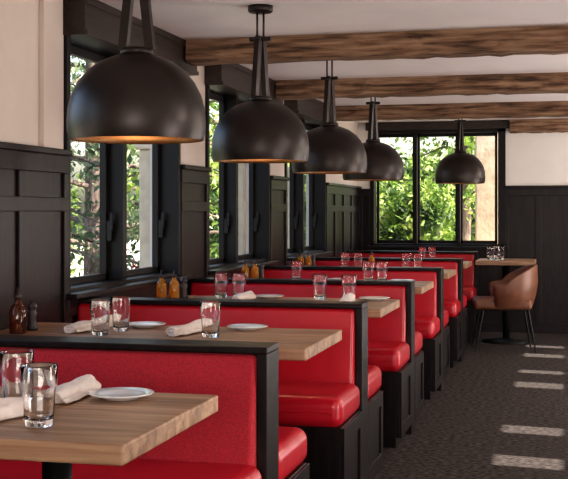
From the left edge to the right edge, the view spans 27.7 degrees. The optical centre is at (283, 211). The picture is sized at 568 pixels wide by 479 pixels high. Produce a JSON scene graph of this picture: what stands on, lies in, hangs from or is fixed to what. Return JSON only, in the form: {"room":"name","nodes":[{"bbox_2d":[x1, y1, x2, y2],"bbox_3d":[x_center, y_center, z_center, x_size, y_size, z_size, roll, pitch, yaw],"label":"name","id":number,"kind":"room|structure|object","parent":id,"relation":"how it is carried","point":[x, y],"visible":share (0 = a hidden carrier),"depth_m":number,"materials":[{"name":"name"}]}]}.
{"room":"restaurant","nodes":[
{"label":"restaurant","id":0,"kind":"room"},
{"bbox_2d":[0,0,357,266],"bbox_3d":[-0.992,0.148,5.377,0.198,2.210,14.448,0,0,14],"label":"wall","id":1,"kind":"structure","parent":0,"point":[31,31],"depth_m":4.87,"materials":[{"name":"paint"}]},
{"bbox_2d":[64,35,191,299],"bbox_3d":[-0.825,-0.221,5.881,0.215,1.215,1.608,0,0,14],"label":"window","id":2,"kind":"structure","parent":1,"relation":"in","point":[114,276],"depth_m":5.87,"materials":[{"name":"black paint"}]},
{"bbox_2d":[63,0,198,75],"bbox_3d":[-0.737,-0.871,5.859,0.120,0.170,1.591,0,0,14],"label":"trim","id":3,"kind":"structure","parent":1,"relation":"attached to","point":[96,23],"depth_m":5.35,"materials":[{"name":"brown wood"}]},
{"bbox_2d":[0,141,361,329],"bbox_3d":[-0.900,0.489,5.355,0.043,1.526,14.448,0,0,14],"label":"wall paneling","id":4,"kind":"structure","parent":1,"relation":"attached to","point":[34,200],"depth_m":5.00,"materials":[{"name":"brown wood"}]},
{"bbox_2d":[205,85,278,274],"bbox_3d":[-0.333,-0.221,7.894,0.215,1.215,1.608,0,0,14],"label":"window","id":5,"kind":"structure","parent":1,"relation":"in","point":[229,260],"depth_m":7.88,"materials":[{"name":"black paint"}]},
{"bbox_2d":[205,64,283,104],"bbox_3d":[-0.245,-0.871,7.873,0.120,0.170,1.591,0,0,14],"label":"trim","id":6,"kind":"structure","parent":1,"relation":"attached to","point":[234,79],"depth_m":7.38,"materials":[{"name":"black wood"}]},
{"bbox_2d":[284,99,329,125],"bbox_3d":[0.247,-0.871,9.886,0.120,0.170,1.591,0,0,14],"label":"trim","id":7,"kind":"structure","parent":1,"relation":"attached to","point":[310,110],"depth_m":9.56,"materials":[{"name":"black wood"}]},
{"bbox_2d":[284,119,332,260],"bbox_3d":[0.159,-0.221,9.908,0.215,1.215,1.608,0,0,14],"label":"window","id":8,"kind":"structure","parent":1,"relation":"in","point":[317,182],"depth_m":9.93,"materials":[{"name":"black paint"}]},
{"bbox_2d":[98,0,567,122],"bbox_3d":[1.118,-1.022,4.884,4.790,0.129,15.007,0,0,14],"label":"ceiling","id":9,"kind":"structure","parent":0,"point":[185,19],"depth_m":5.87,"materials":[{"name":"paint"}]},
{"bbox_2d":[66,0,205,143],"bbox_3d":[-0.484,-0.596,3.775,0.454,0.722,0.454,0,0,14],"label":"pendant lamp","id":10,"kind":"object","parent":9,"relation":"hanging from","point":[135,95],"visible":1,"depth_m":3.61,"materials":[{"name":"brown metal"}]},
{"bbox_2d":[211,4,308,162],"bbox_3d":[-0.110,-0.596,5.348,0.454,0.722,0.454,0,0,14],"label":"pendant lamp","id":11,"kind":"object","parent":9,"relation":"hanging from","point":[259,129],"visible":1,"depth_m":5.20,"materials":[{"name":"black metal"}]},
{"bbox_2d":[292,61,366,173],"bbox_3d":[0.274,-0.596,6.918,0.454,0.722,0.454,0,0,14],"label":"pendant lamp","id":12,"kind":"object","parent":9,"relation":"hanging from","point":[333,149],"visible":0.87,"depth_m":6.76,"materials":[{"name":"black metal"}]},
{"bbox_2d":[342,97,403,180],"bbox_3d":[0.658,-0.596,8.489,0.454,0.722,0.454,0,0,14],"label":"pendant lamp","id":13,"kind":"object","parent":9,"relation":"hanging from","point":[384,163],"visible":0.74,"depth_m":8.34,"materials":[{"name":"brown metal"}]},
{"bbox_2d":[185,25,567,65],"bbox_3d":[1.471,-0.892,5.979,4.105,0.129,0.199,0,0,14],"label":"ceiling beam","id":14,"kind":"structure","parent":9,"relation":"attached to","point":[547,40],"depth_m":6.12,"materials":[{"name":"brown wood"}]},
{"bbox_2d":[276,72,567,99],"bbox_3d":[1.955,-0.892,7.959,4.105,0.129,0.199,0,0,14],"label":"ceiling beam","id":15,"kind":"structure","parent":9,"relation":"attached to","point":[523,83],"depth_m":8.10,"materials":[{"name":"brown wood"}]},
{"bbox_2d":[335,101,567,120],"bbox_3d":[2.451,-0.892,9.989,4.105,0.129,0.199,0,0,14],"label":"ceiling beam","id":16,"kind":"structure","parent":9,"relation":"attached to","point":[540,108],"depth_m":10.12,"materials":[{"name":"brown wood"}]},
{"bbox_2d":[435,119,484,183],"bbox_3d":[1.609,-0.609,10.496,0.454,0.697,0.454,0,0,14],"label":"pendant lamp","id":17,"kind":"object","parent":9,"relation":"hanging from","point":[458,167],"visible":0.92,"depth_m":10.34,"materials":[{"name":"brown metal"}]},
{"bbox_2d":[510,118,567,132],"bbox_3d":[3.620,-0.886,11.629,2.613,0.142,0.121,0,0,14],"label":"ceiling beam","id":18,"kind":"structure","parent":9,"relation":"attached to","point":[560,125],"depth_m":11.82,"materials":[{"name":"brown wood"}]},
{"bbox_2d":[358,120,567,188],"bbox_3d":[2.836,0.148,11.967,4.506,2.210,0.172,0,0,14],"label":"wall","id":19,"kind":"structure","parent":0,"point":[532,159],"depth_m":11.94,"materials":[{"name":"white paint"}]},
{"bbox_2d":[367,128,507,248],"bbox_3d":[1.628,-0.246,12.205,1.479,1.268,0.215,0,0,14],"label":"window","id":20,"kind":"structure","parent":19,"relation":"in","point":[499,133],"depth_m":12.20,"materials":[{"name":"black paint"}]},
{"bbox_2d":[366,120,508,130],"bbox_3d":[1.609,-0.914,12.147,1.505,0.084,0.060,0,0,14],"label":"trim","id":21,"kind":"structure","parent":19,"relation":"attached to","point":[482,124],"depth_m":12.11,"materials":[{"name":"brown wood"}]},
{"bbox_2d":[360,185,567,333],"bbox_3d":[2.856,0.489,11.851,4.205,1.526,0.043,0,0,14],"label":"wall paneling","id":22,"kind":"structure","parent":19,"relation":"attached to","point":[536,216],"depth_m":11.91,"materials":[{"name":"brown wood"}]},
{"bbox_2d":[374,332,567,478],"bbox_3d":[1.100,1.287,4.866,4.506,0.069,14.792,0,0,14],"label":"floor","id":23,"kind":"structure","parent":0,"point":[501,412],"depth_m":6.94,"materials":[{"name":"grey carpet"}]},
{"bbox_2d":[0,386,217,478],"bbox_3d":[-0.868,0.856,2.735,1.290,0.793,0.645,0,0,14],"label":"table","id":24,"kind":"object","parent":23,"relation":"on","point":[89,429],"visible":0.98,"depth_m":2.46,"materials":[{"name":"brown wood"}]},
{"bbox_2d":[0,397,23,420],"bbox_3d":[-0.678,0.436,2.484,0.070,0.044,0.331,0,0,35],"label":"rolled napkin","id":25,"kind":"object","parent":24,"relation":"on","point":[10,407],"visible":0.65,"depth_m":2.55,"materials":[{"name":"fabric"}]},
{"bbox_2d":[0,349,33,397],"bbox_3d":[-0.630,0.394,2.712,0.079,0.132,0.079,0,0,-21],"label":"drinking glass","id":26,"kind":"object","parent":24,"relation":"on","point":[11,360],"visible":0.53,"depth_m":2.68,"materials":[{"name":"clear glass"}]},
{"bbox_2d":[20,362,57,427],"bbox_3d":[-0.526,0.394,2.472,0.079,0.132,0.079,0,0,-39],"label":"drinking glass","id":27,"kind":"object","parent":24,"relation":"on","point":[38,379],"visible":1,"depth_m":2.44,"materials":[{"name":"clear glass"}]},
{"bbox_2d":[55,374,100,403],"bbox_3d":[-0.525,0.437,2.838,0.072,0.044,0.245,0,0,11],"label":"rolled napkin","id":28,"kind":"object","parent":24,"relation":"on","point":[74,390],"visible":0.8,"depth_m":2.83,"materials":[{"name":"fabric"}]},
{"bbox_2d":[88,387,153,400],"bbox_3d":[-0.401,0.451,2.834,0.162,0.016,0.162,0,0,14],"label":"plate","id":29,"kind":"object","parent":24,"relation":"on","point":[113,393],"visible":1,"depth_m":2.85,"materials":[{"name":"white ceramic"}]},
{"bbox_2d":[0,335,308,478],"bbox_3d":[-0.669,0.823,3.554,1.313,0.860,1.037,0,0,14],"label":"booth","id":30,"kind":"object","parent":23,"relation":"on","point":[244,439],"visible":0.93,"depth_m":3.36,"materials":[{"name":"red leather"}]},
{"bbox_2d":[0,322,341,360],"bbox_3d":[-0.476,0.856,4.339,1.290,0.793,0.645,0,0,14],"label":"table","id":31,"kind":"object","parent":23,"relation":"on","point":[295,344],"visible":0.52,"depth_m":4.28,"materials":[{"name":"brown wood"}]},
{"bbox_2d":[9,287,26,333],"bbox_3d":[-1.008,0.373,4.354,0.065,0.173,0.065,0,0,14],"label":"vinegar bottle","id":32,"kind":"object","parent":31,"relation":"on","point":[17,312],"visible":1,"depth_m":4.33,"materials":[{"name":"brown glass"}]},
{"bbox_2d":[27,300,37,330],"bbox_3d":[-0.979,0.401,4.471,0.046,0.117,0.046,0,0,14],"label":"pepper mill","id":33,"kind":"object","parent":31,"relation":"on","point":[32,325],"visible":0.98,"depth_m":4.46,"materials":[{"name":"grey"}]},
{"bbox_2d":[64,315,112,333],"bbox_3d":[-0.749,0.436,4.499,0.074,0.045,0.366,0,0,21],"label":"rolled napkin","id":34,"kind":"object","parent":31,"relation":"on","point":[85,325],"visible":0.52,"depth_m":4.37,"materials":[{"name":"fabric"}]},
{"bbox_2d":[89,299,110,335],"bbox_3d":[-0.686,0.394,4.293,0.079,0.132,0.079,0,0,9],"label":"drinking glass","id":35,"kind":"object","parent":31,"relation":"on","point":[100,309],"visible":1,"depth_m":4.26,"materials":[{"name":"clear glass"}]},
{"bbox_2d":[111,296,130,330],"bbox_3d":[-0.631,0.394,4.448,0.079,0.132,0.079,0,0,33],"label":"drinking glass","id":36,"kind":"object","parent":31,"relation":"on","point":[120,305],"visible":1,"depth_m":4.42,"materials":[{"name":"clear glass"}]},
{"bbox_2d":[129,321,165,327],"bbox_3d":[-0.552,0.451,4.588,0.162,0.016,0.162,0,0,14],"label":"plate","id":37,"kind":"object","parent":31,"relation":"on","point":[139,324],"visible":0.94,"depth_m":4.61,"materials":[{"name":"white ceramic"}]},
{"bbox_2d":[165,319,201,336],"bbox_3d":[-0.354,0.436,4.371,0.070,0.044,0.331,0,0,24],"label":"rolled napkin","id":38,"kind":"object","parent":31,"relation":"on","point":[194,326],"visible":0.73,"depth_m":4.30,"materials":[{"name":"fabric"}]},
{"bbox_2d":[200,300,220,337],"bbox_3d":[-0.270,0.394,4.227,0.079,0.132,0.079,0,0,-45],"label":"drinking glass","id":39,"kind":"object","parent":31,"relation":"on","point":[210,310],"visible":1,"depth_m":4.20,"materials":[{"name":"clear glass"}]},
{"bbox_2d":[227,324,267,330],"bbox_3d":[-0.143,0.451,4.488,0.162,0.016,0.162,0,0,14],"label":"plate","id":40,"kind":"object","parent":31,"relation":"on","point":[242,327],"visible":1,"depth_m":4.50,"materials":[{"name":"white ceramic"}]},
{"bbox_2d":[77,297,382,478],"bbox_3d":[-0.285,0.823,5.125,1.313,0.860,1.037,0,0,14],"label":"booth","id":41,"kind":"object","parent":23,"relation":"on","point":[333,395],"visible":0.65,"depth_m":4.91,"materials":[{"name":"red leather"}]},
{"bbox_2d":[167,295,399,317],"bbox_3d":[-0.092,0.856,5.910,1.290,0.793,0.645,0,0,14],"label":"table","id":42,"kind":"object","parent":23,"relation":"on","point":[376,309],"visible":0.11,"depth_m":5.94,"materials":[{"name":"brown wood"}]},
{"bbox_2d":[156,270,166,297],"bbox_3d":[-0.641,0.382,6.017,0.053,0.154,0.053,0,0,14],"label":"olive oil bottle","id":43,"kind":"object","parent":42,"relation":"on","point":[161,287],"visible":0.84,"depth_m":6.00,"materials":[{"name":"orange glass"}]},
{"bbox_2d":[169,270,178,297],"bbox_3d":[-0.577,0.382,6.046,0.053,0.154,0.053,0,0,14],"label":"olive oil bottle","id":44,"kind":"object","parent":42,"relation":"on","point":[174,284],"visible":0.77,"depth_m":6.03,"materials":[{"name":"orange glass"}]},
{"bbox_2d":[179,276,187,297],"bbox_3d":[-0.535,0.401,6.142,0.046,0.117,0.046,0,0,14],"label":"pepper mill","id":45,"kind":"object","parent":42,"relation":"on","point":[183,280],"visible":0.94,"depth_m":6.13,"materials":[{"name":"grey"}]},
{"bbox_2d":[214,273,228,297],"bbox_3d":[-0.337,0.394,6.173,0.079,0.132,0.079,0,0,35],"label":"drinking glass","id":46,"kind":"object","parent":42,"relation":"on","point":[220,279],"visible":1,"depth_m":6.14,"materials":[{"name":"clear glass"}]},
{"bbox_2d":[232,273,245,295],"bbox_3d":[-0.241,0.394,6.168,0.079,0.132,0.079,0,0,3],"label":"drinking glass","id":47,"kind":"object","parent":42,"relation":"on","point":[238,279],"visible":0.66,"depth_m":6.14,"materials":[{"name":"clear glass"}]},
{"bbox_2d":[232,291,255,298],"bbox_3d":[-0.214,0.437,5.962,0.072,0.044,0.245,0,0,17],"label":"rolled napkin","id":48,"kind":"object","parent":42,"relation":"on","point":[249,294],"visible":0.7,"depth_m":5.98,"materials":[{"name":"fabric"}]},
{"bbox_2d":[256,294,283,298],"bbox_3d":[-0.079,0.451,6.128,0.162,0.016,0.162,0,0,14],"label":"plate","id":49,"kind":"object","parent":42,"relation":"on","point":[264,296],"visible":0.98,"depth_m":6.10,"materials":[{"name":"white ceramic"}]},
{"bbox_2d":[312,274,326,299],"bbox_3d":[0.189,0.394,6.062,0.079,0.132,0.079,0,0,0],"label":"drinking glass","id":50,"kind":"object","parent":42,"relation":"on","point":[319,280],"visible":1,"depth_m":6.03,"materials":[{"name":"clear glass"}]},
{"bbox_2d":[339,293,355,300],"bbox_3d":[0.313,0.436,5.749,0.074,0.045,0.366,0,0,8],"label":"rolled napkin","id":51,"kind":"object","parent":42,"relation":"on","point":[349,296],"visible":0.59,"depth_m":5.81,"materials":[{"name":"fabric"}]},
{"bbox_2d":[341,275,355,295],"bbox_3d":[0.337,0.394,5.982,0.079,0.132,0.079,0,0,-17],"label":"drinking glass","id":52,"kind":"object","parent":42,"relation":"on","point":[348,282],"visible":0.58,"depth_m":5.95,"materials":[{"name":"clear glass"}]},
{"bbox_2d":[359,296,389,300],"bbox_3d":[0.469,0.451,5.976,0.162,0.016,0.162,0,0,14],"label":"plate","id":53,"kind":"object","parent":42,"relation":"on","point":[367,298],"visible":1,"depth_m":5.94,"materials":[{"name":"white ceramic"}]},
{"bbox_2d":[190,277,423,447],"bbox_3d":[0.099,0.823,6.695,1.313,0.860,1.037,0,0,14],"label":"booth","id":54,"kind":"object","parent":23,"relation":"on","point":[394,344],"visible":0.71,"depth_m":6.48,"materials":[{"name":"red leather"}]},
{"bbox_2d":[263,265,449,399],"bbox_3d":[0.482,0.823,8.266,1.313,0.860,1.037,0,0,14],"label":"booth","id":55,"kind":"object","parent":23,"relation":"on","point":[431,318],"visible":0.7,"depth_m":8.05,"materials":[{"name":"red leather"}]},
{"bbox_2d":[315,257,466,367],"bbox_3d":[0.866,0.823,9.836,1.313,0.860,1.037,0,0,14],"label":"booth","id":56,"kind":"object","parent":23,"relation":"on","point":[455,301],"visible":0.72,"depth_m":9.62,"materials":[{"name":"red leather"}]},
{"bbox_2d":[347,250,478,342],"bbox_3d":[1.236,0.823,11.350,1.313,0.860,0.592,0,0,14],"label":"booth","id":57,"kind":"object","parent":23,"relation":"on","point":[471,274],"visible":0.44,"depth_m":11.34,"materials":[{"name":"red leather"}]},
{"bbox_2d":[415,281,433,293],"bbox_3d":[0.292,0.856,7.480,1.290,0.793,0.645,0,0,14],"label":"table","id":58,"kind":"object","parent":23,"relation":"on","point":[421,287],"visible":0.1,"depth_m":7.29,"materials":[{"name":"brown wood"}]},
{"bbox_2d":[241,258,248,277],"bbox_3d":[-0.257,0.382,7.588,0.053,0.154,0.053,0,0,14],"label":"olive oil bottle","id":59,"kind":"object","parent":58,"relation":"on","point":[244,269],"visible":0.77,"depth_m":7.57,"materials":[{"name":"orange glass"}]},
{"bbox_2d":[251,258,258,277],"bbox_3d":[-0.193,0.382,7.616,0.053,0.154,0.053,0,0,14],"label":"olive oil bottle","id":60,"kind":"object","parent":58,"relation":"on","point":[254,270],"visible":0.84,"depth_m":7.60,"materials":[{"name":"orange glass"}]},
{"bbox_2d":[259,263,263,277],"bbox_3d":[-0.152,0.401,7.713,0.046,0.117,0.046,0,0,14],"label":"pepper mill","id":61,"kind":"object","parent":58,"relation":"on","point":[261,266],"visible":0.84,"depth_m":7.70,"materials":[{"name":"grey"}]},
{"bbox_2d":[291,261,301,278],"bbox_3d":[0.084,0.394,7.699,0.079,0.132,0.079,0,0,4],"label":"drinking glass","id":62,"kind":"object","parent":58,"relation":"on","point":[296,266],"visible":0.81,"depth_m":7.67,"materials":[{"name":"clear glass"}]},
{"bbox_2d":[362,261,373,279],"bbox_3d":[0.558,0.394,7.610,0.079,0.132,0.079,0,0,24],"label":"drinking glass","id":63,"kind":"object","parent":58,"relation":"on","point":[368,266],"visible":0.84,"depth_m":7.58,"materials":[{"name":"clear glass"}]},
{"bbox_2d":[376,262,387,279],"bbox_3d":[0.644,0.394,7.562,0.079,0.132,0.079,0,0,42],"label":"drinking glass","id":64,"kind":"object","parent":58,"relation":"on","point":[381,267],"visible":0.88,"depth_m":7.53,"materials":[{"name":"clear glass"}]},
{"bbox_2d":[444,269,455,278],"bbox_3d":[0.676,0.856,9.051,1.290,0.793,0.645,0,0,14],"label":"table","id":65,"kind":"object","parent":23,"relation":"on","point":[448,273],"visible":0.08,"depth_m":8.84,"materials":[{"name":"brown wood"}]},
{"bbox_2d":[297,250,303,265],"bbox_3d":[0.131,0.382,9.175,0.053,0.154,0.053,0,0,14],"label":"olive oil bottle","id":66,"kind":"object","parent":65,"relation":"on","point":[300,258],"visible":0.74,"depth_m":9.16,"materials":[{"name":"orange glass"}]},
{"bbox_2d":[305,250,311,265],"bbox_3d":[0.195,0.382,9.204,0.053,0.154,0.053,0,0,14],"label":"olive oil bottle","id":67,"kind":"object","parent":65,"relation":"on","point":[308,261],"visible":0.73,"depth_m":9.18,"materials":[{"name":"orange glass"}]},
{"bbox_2d":[311,254,315,265],"bbox_3d":[0.236,0.401,9.300,0.046,0.117,0.046,0,0,14],"label":"pepper mill","id":68,"kind":"object","parent":65,"relation":"on","point":[313,257],"visible":0.66,"depth_m":9.29,"materials":[{"name":"grey"}]},
{"bbox_2d":[340,253,349,265],"bbox_3d":[0.493,0.394,9.264,0.079,0.132,0.079,0,0,-29],"label":"drinking glass","id":69,"kind":"object","parent":65,"relation":"on","point":[345,257],"visible":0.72,"depth_m":9.23,"materials":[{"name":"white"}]},
{"bbox_2d":[353,253,362,265],"bbox_3d":[0.597,0.394,9.256,0.079,0.132,0.079,0,0,30],"label":"drinking glass","id":70,"kind":"object","parent":65,"relation":"on","point":[358,257],"visible":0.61,"depth_m":9.22,"materials":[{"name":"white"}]},
{"bbox_2d":[368,250,374,265],"bbox_3d":[0.702,0.382,9.213,0.053,0.154,0.053,0,0,14],"label":"olive oil bottle","id":71,"kind":"object","parent":65,"relation":"on","point":[371,258],"visible":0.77,"depth_m":9.20,"materials":[{"name":"orange glass"}]},
{"bbox_2d":[401,253,410,266],"bbox_3d":[0.973,0.394,9.164,0.079,0.132,0.079,0,0,44],"label":"drinking glass","id":72,"kind":"object","parent":65,"relation":"on","point":[406,257],"visible":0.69,"depth_m":9.13,"materials":[{"name":"clear glass"}]},
{"bbox_2d":[413,253,422,266],"bbox_3d":[1.061,0.394,9.125,0.079,0.132,0.079,0,0,2],"label":"drinking glass","id":73,"kind":"object","parent":65,"relation":"on","point":[417,257],"visible":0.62,"depth_m":9.10,"materials":[{"name":"clear glass"}]},
{"bbox_2d":[463,261,471,268],"bbox_3d":[1.059,0.856,10.621,1.290,0.793,0.645,0,0,14],"label":"table","id":74,"kind":"object","parent":23,"relation":"on","point":[466,264],"visible":0.07,"depth_m":10.39,"materials":[{"name":"brown wood"}]},
{"bbox_2d":[418,247,426,257],"bbox_3d":[1.288,0.394,10.707,0.079,0.132,0.079,0,0,20],"label":"drinking glass","id":75,"kind":"object","parent":74,"relation":"on","point":[423,250],"visible":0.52,"depth_m":10.68,"materials":[{"name":"clear glass"}]},
{"bbox_2d":[428,247,435,257],"bbox_3d":[1.382,0.394,10.729,0.079,0.132,0.079,0,0,39],"label":"drinking glass","id":76,"kind":"object","parent":74,"relation":"on","point":[431,250],"visible":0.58,"depth_m":10.70,"materials":[{"name":"clear glass"}]},
{"bbox_2d":[471,264,537,352],"bbox_3d":[2.011,0.862,10.469,0.589,0.784,0.605,0,0,6],"label":"tub chair","id":77,"kind":"object","parent":23,"relation":"on","point":[517,290],"visible":1,"depth_m":10.25,"materials":[{"name":"brown leather"}]},
{"bbox_2d":[475,258,535,344],"bbox_3d":[2.144,0.856,11.091,0.550,0.793,0.568,0,0,14],"label":"cafe table","id":78,"kind":"object","parent":23,"relation":"on","point":[506,263],"visible":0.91,"depth_m":10.98,"materials":[{"name":"brown wood"}]},
{"bbox_2d":[486,246,492,259],"bbox_3d":[1.989,0.394,11.111,0.079,0.132,0.079,0,0,-34],"label":"drinking glass","id":79,"kind":"object","parent":78,"relation":"on","point":[489,253],"visible":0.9,"depth_m":11.08,"materials":[{"name":"clear glass"}]},
{"bbox_2d":[492,246,500,259],"bbox_3d":[2.031,0.394,10.995,0.079,0.132,0.079,0,0,10],"label":"drinking glass","id":80,"kind":"object","parent":78,"relation":"on","point":[496,250],"visible":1,"depth_m":10.96,"materials":[{"name":"clear glass"}]},
{"bbox_2d":[500,246,504,259],"bbox_3d":[2.102,0.394,11.137,0.079,0.132,0.079,0,0,-31],"label":"drinking glass","id":81,"kind":"object","parent":78,"relation":"on","point":[502,252],"visible":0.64,"depth_m":11.11,"materials":[{"name":"clear glass"}]},
{"label":"outside","id":82,"kind":"structure","parent":0,"visible":0},
{"bbox_2d":[71,240,138,276],"bbox_3d":[-0.094,1.425,17.729,60.200,0.172,68.800,0,0,14],"label":"ground","id":83,"kind":"structure","parent":82,"point":[136,256],"depth_m":33.11,"materials":[{"name":"white"}]},
{"bbox_2d":[71,188,83,276],"bbox_3d":[-5.484,0.304,13.745,1.292,2.249,13.948,0,0,14],"label":"hedge","id":84,"kind":"object","parent":83,"relation":"on","point":[76,193],"visible":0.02,"depth_m":20.05,"materials":[{"name":"green plant"}]},
{"bbox_2d":[71,166,84,230],"bbox_3d":[-3.455,-0.950,13.381,2.456,4.616,2.393,0,0,-8],"label":"deciduous tree","id":85,"kind":"object","parent":83,"relation":"on","point":[77,174],"visible":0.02,"depth_m":12.74,"materials":[{"name":"green plant"}]},
{"bbox_2d":[71,56,138,274],"bbox_3d":[-1.911,-0.858,11.314,2.427,4.432,2.438,0,0,-19],"label":"deciduous tree","id":86,"kind":"object","parent":83,"relation":"on","point":[89,267],"visible":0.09,"depth_m":11.18,"materials":[{"name":"broad green leaves"},{"name":"bark"}]},
{"bbox_2d":[71,61,138,275],"bbox_3d":[-1.872,-0.692,8.253,2.053,4.100,2.185,0,0,14],"label":"deciduous tree","id":87,"kind":"object","parent":83,"relation":"on","point":[91,164],"visible":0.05,"depth_m":8.21,"materials":[{"name":"broad green leaves"},{"name":"bark"}]},
{"bbox_2d":[134,144,149,267],"bbox_3d":[-0.897,0.440,7.851,0.198,1.832,0.198,0,0,14],"label":"stone post","id":88,"kind":"object","parent":83,"relation":"on","point":[144,153],"visible":0.2,"depth_m":7.79,"materials":[{"name":"grey stone"}]},
{"bbox_2d":[72,102,218,247],"bbox_3d":[-1.758,-1.308,18.636,3.142,5.333,2.985,0,0,14],"label":"pine tree","id":89,"kind":"object","parent":83,"relation":"on","point":[215,232],"visible":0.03,"depth_m":18.63,"materials":[{"name":"green plant"}]},
{"bbox_2d":[127,100,218,212],"bbox_3d":[-1.216,-0.895,14.511,2.545,4.516,2.761,0,0,-9],"label":"deciduous tree","id":90,"kind":"object","parent":83,"relation":"on","point":[215,180],"visible":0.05,"depth_m":14.16,"materials":[{"name":"green plant"}]},
{"bbox_2d":[238,163,245,254],"bbox_3d":[-0.391,0.440,9.922,0.198,1.832,0.198,0,0,14],"label":"stone post","id":91,"kind":"object","parent":83,"relation":"on","point":[241,166],"visible":0.02,"depth_m":9.84,"materials":[{"name":"grey stone"}]},
{"bbox_2d":[288,166,288,247],"bbox_3d":[0.120,0.440,12.011,0.198,1.832,0.198,0,0,14],"label":"stone post","id":92,"kind":"object","parent":83,"relation":"on","point":[288,166],"visible":0.03,"depth_m":11.95,"materials":[{"name":"grey stone"}]},
{"bbox_2d":[210,141,474,258],"bbox_3d":[2.776,0.057,20.440,9.624,2.750,1.323,0,0,14],"label":"hedge","id":93,"kind":"object","parent":83,"relation":"on","point":[214,251],"visible":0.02,"depth_m":20.49,"materials":[{"name":"green plant"}]},
{"bbox_2d":[305,143,410,230],"bbox_3d":[0.979,-1.275,16.819,2.344,5.266,2.073,0,0,14],"label":"pine tree","id":94,"kind":"object","parent":83,"relation":"on","point":[390,143],"visible":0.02,"depth_m":16.96,"materials":[{"name":"green plant"}]},
{"bbox_2d":[376,165,454,242],"bbox_3d":[1.245,0.387,13.781,1.682,2.000,0.917,0,0,14],"label":"shrub","id":95,"kind":"object","parent":83,"relation":"on","point":[396,217],"visible":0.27,"depth_m":13.66,"materials":[{"name":"green plant"}]},
{"bbox_2d":[394,136,474,239],"bbox_3d":[2.683,-0.768,16.678,2.297,4.256,2.356,0,0,14],"label":"deciduous tree","id":96,"kind":"object","parent":83,"relation":"on","point":[469,141],"visible":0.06,"depth_m":16.65,"materials":[{"name":"green plant"}]},
{"bbox_2d":[475,136,494,240],"bbox_3d":[2.326,0.057,12.888,0.430,2.597,0.344,0,0,14],"label":"stone post","id":97,"kind":"object","parent":83,"relation":"on","point":[484,145],"visible":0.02,"depth_m":12.77,"materials":[{"name":"beige stone"}]}
]}

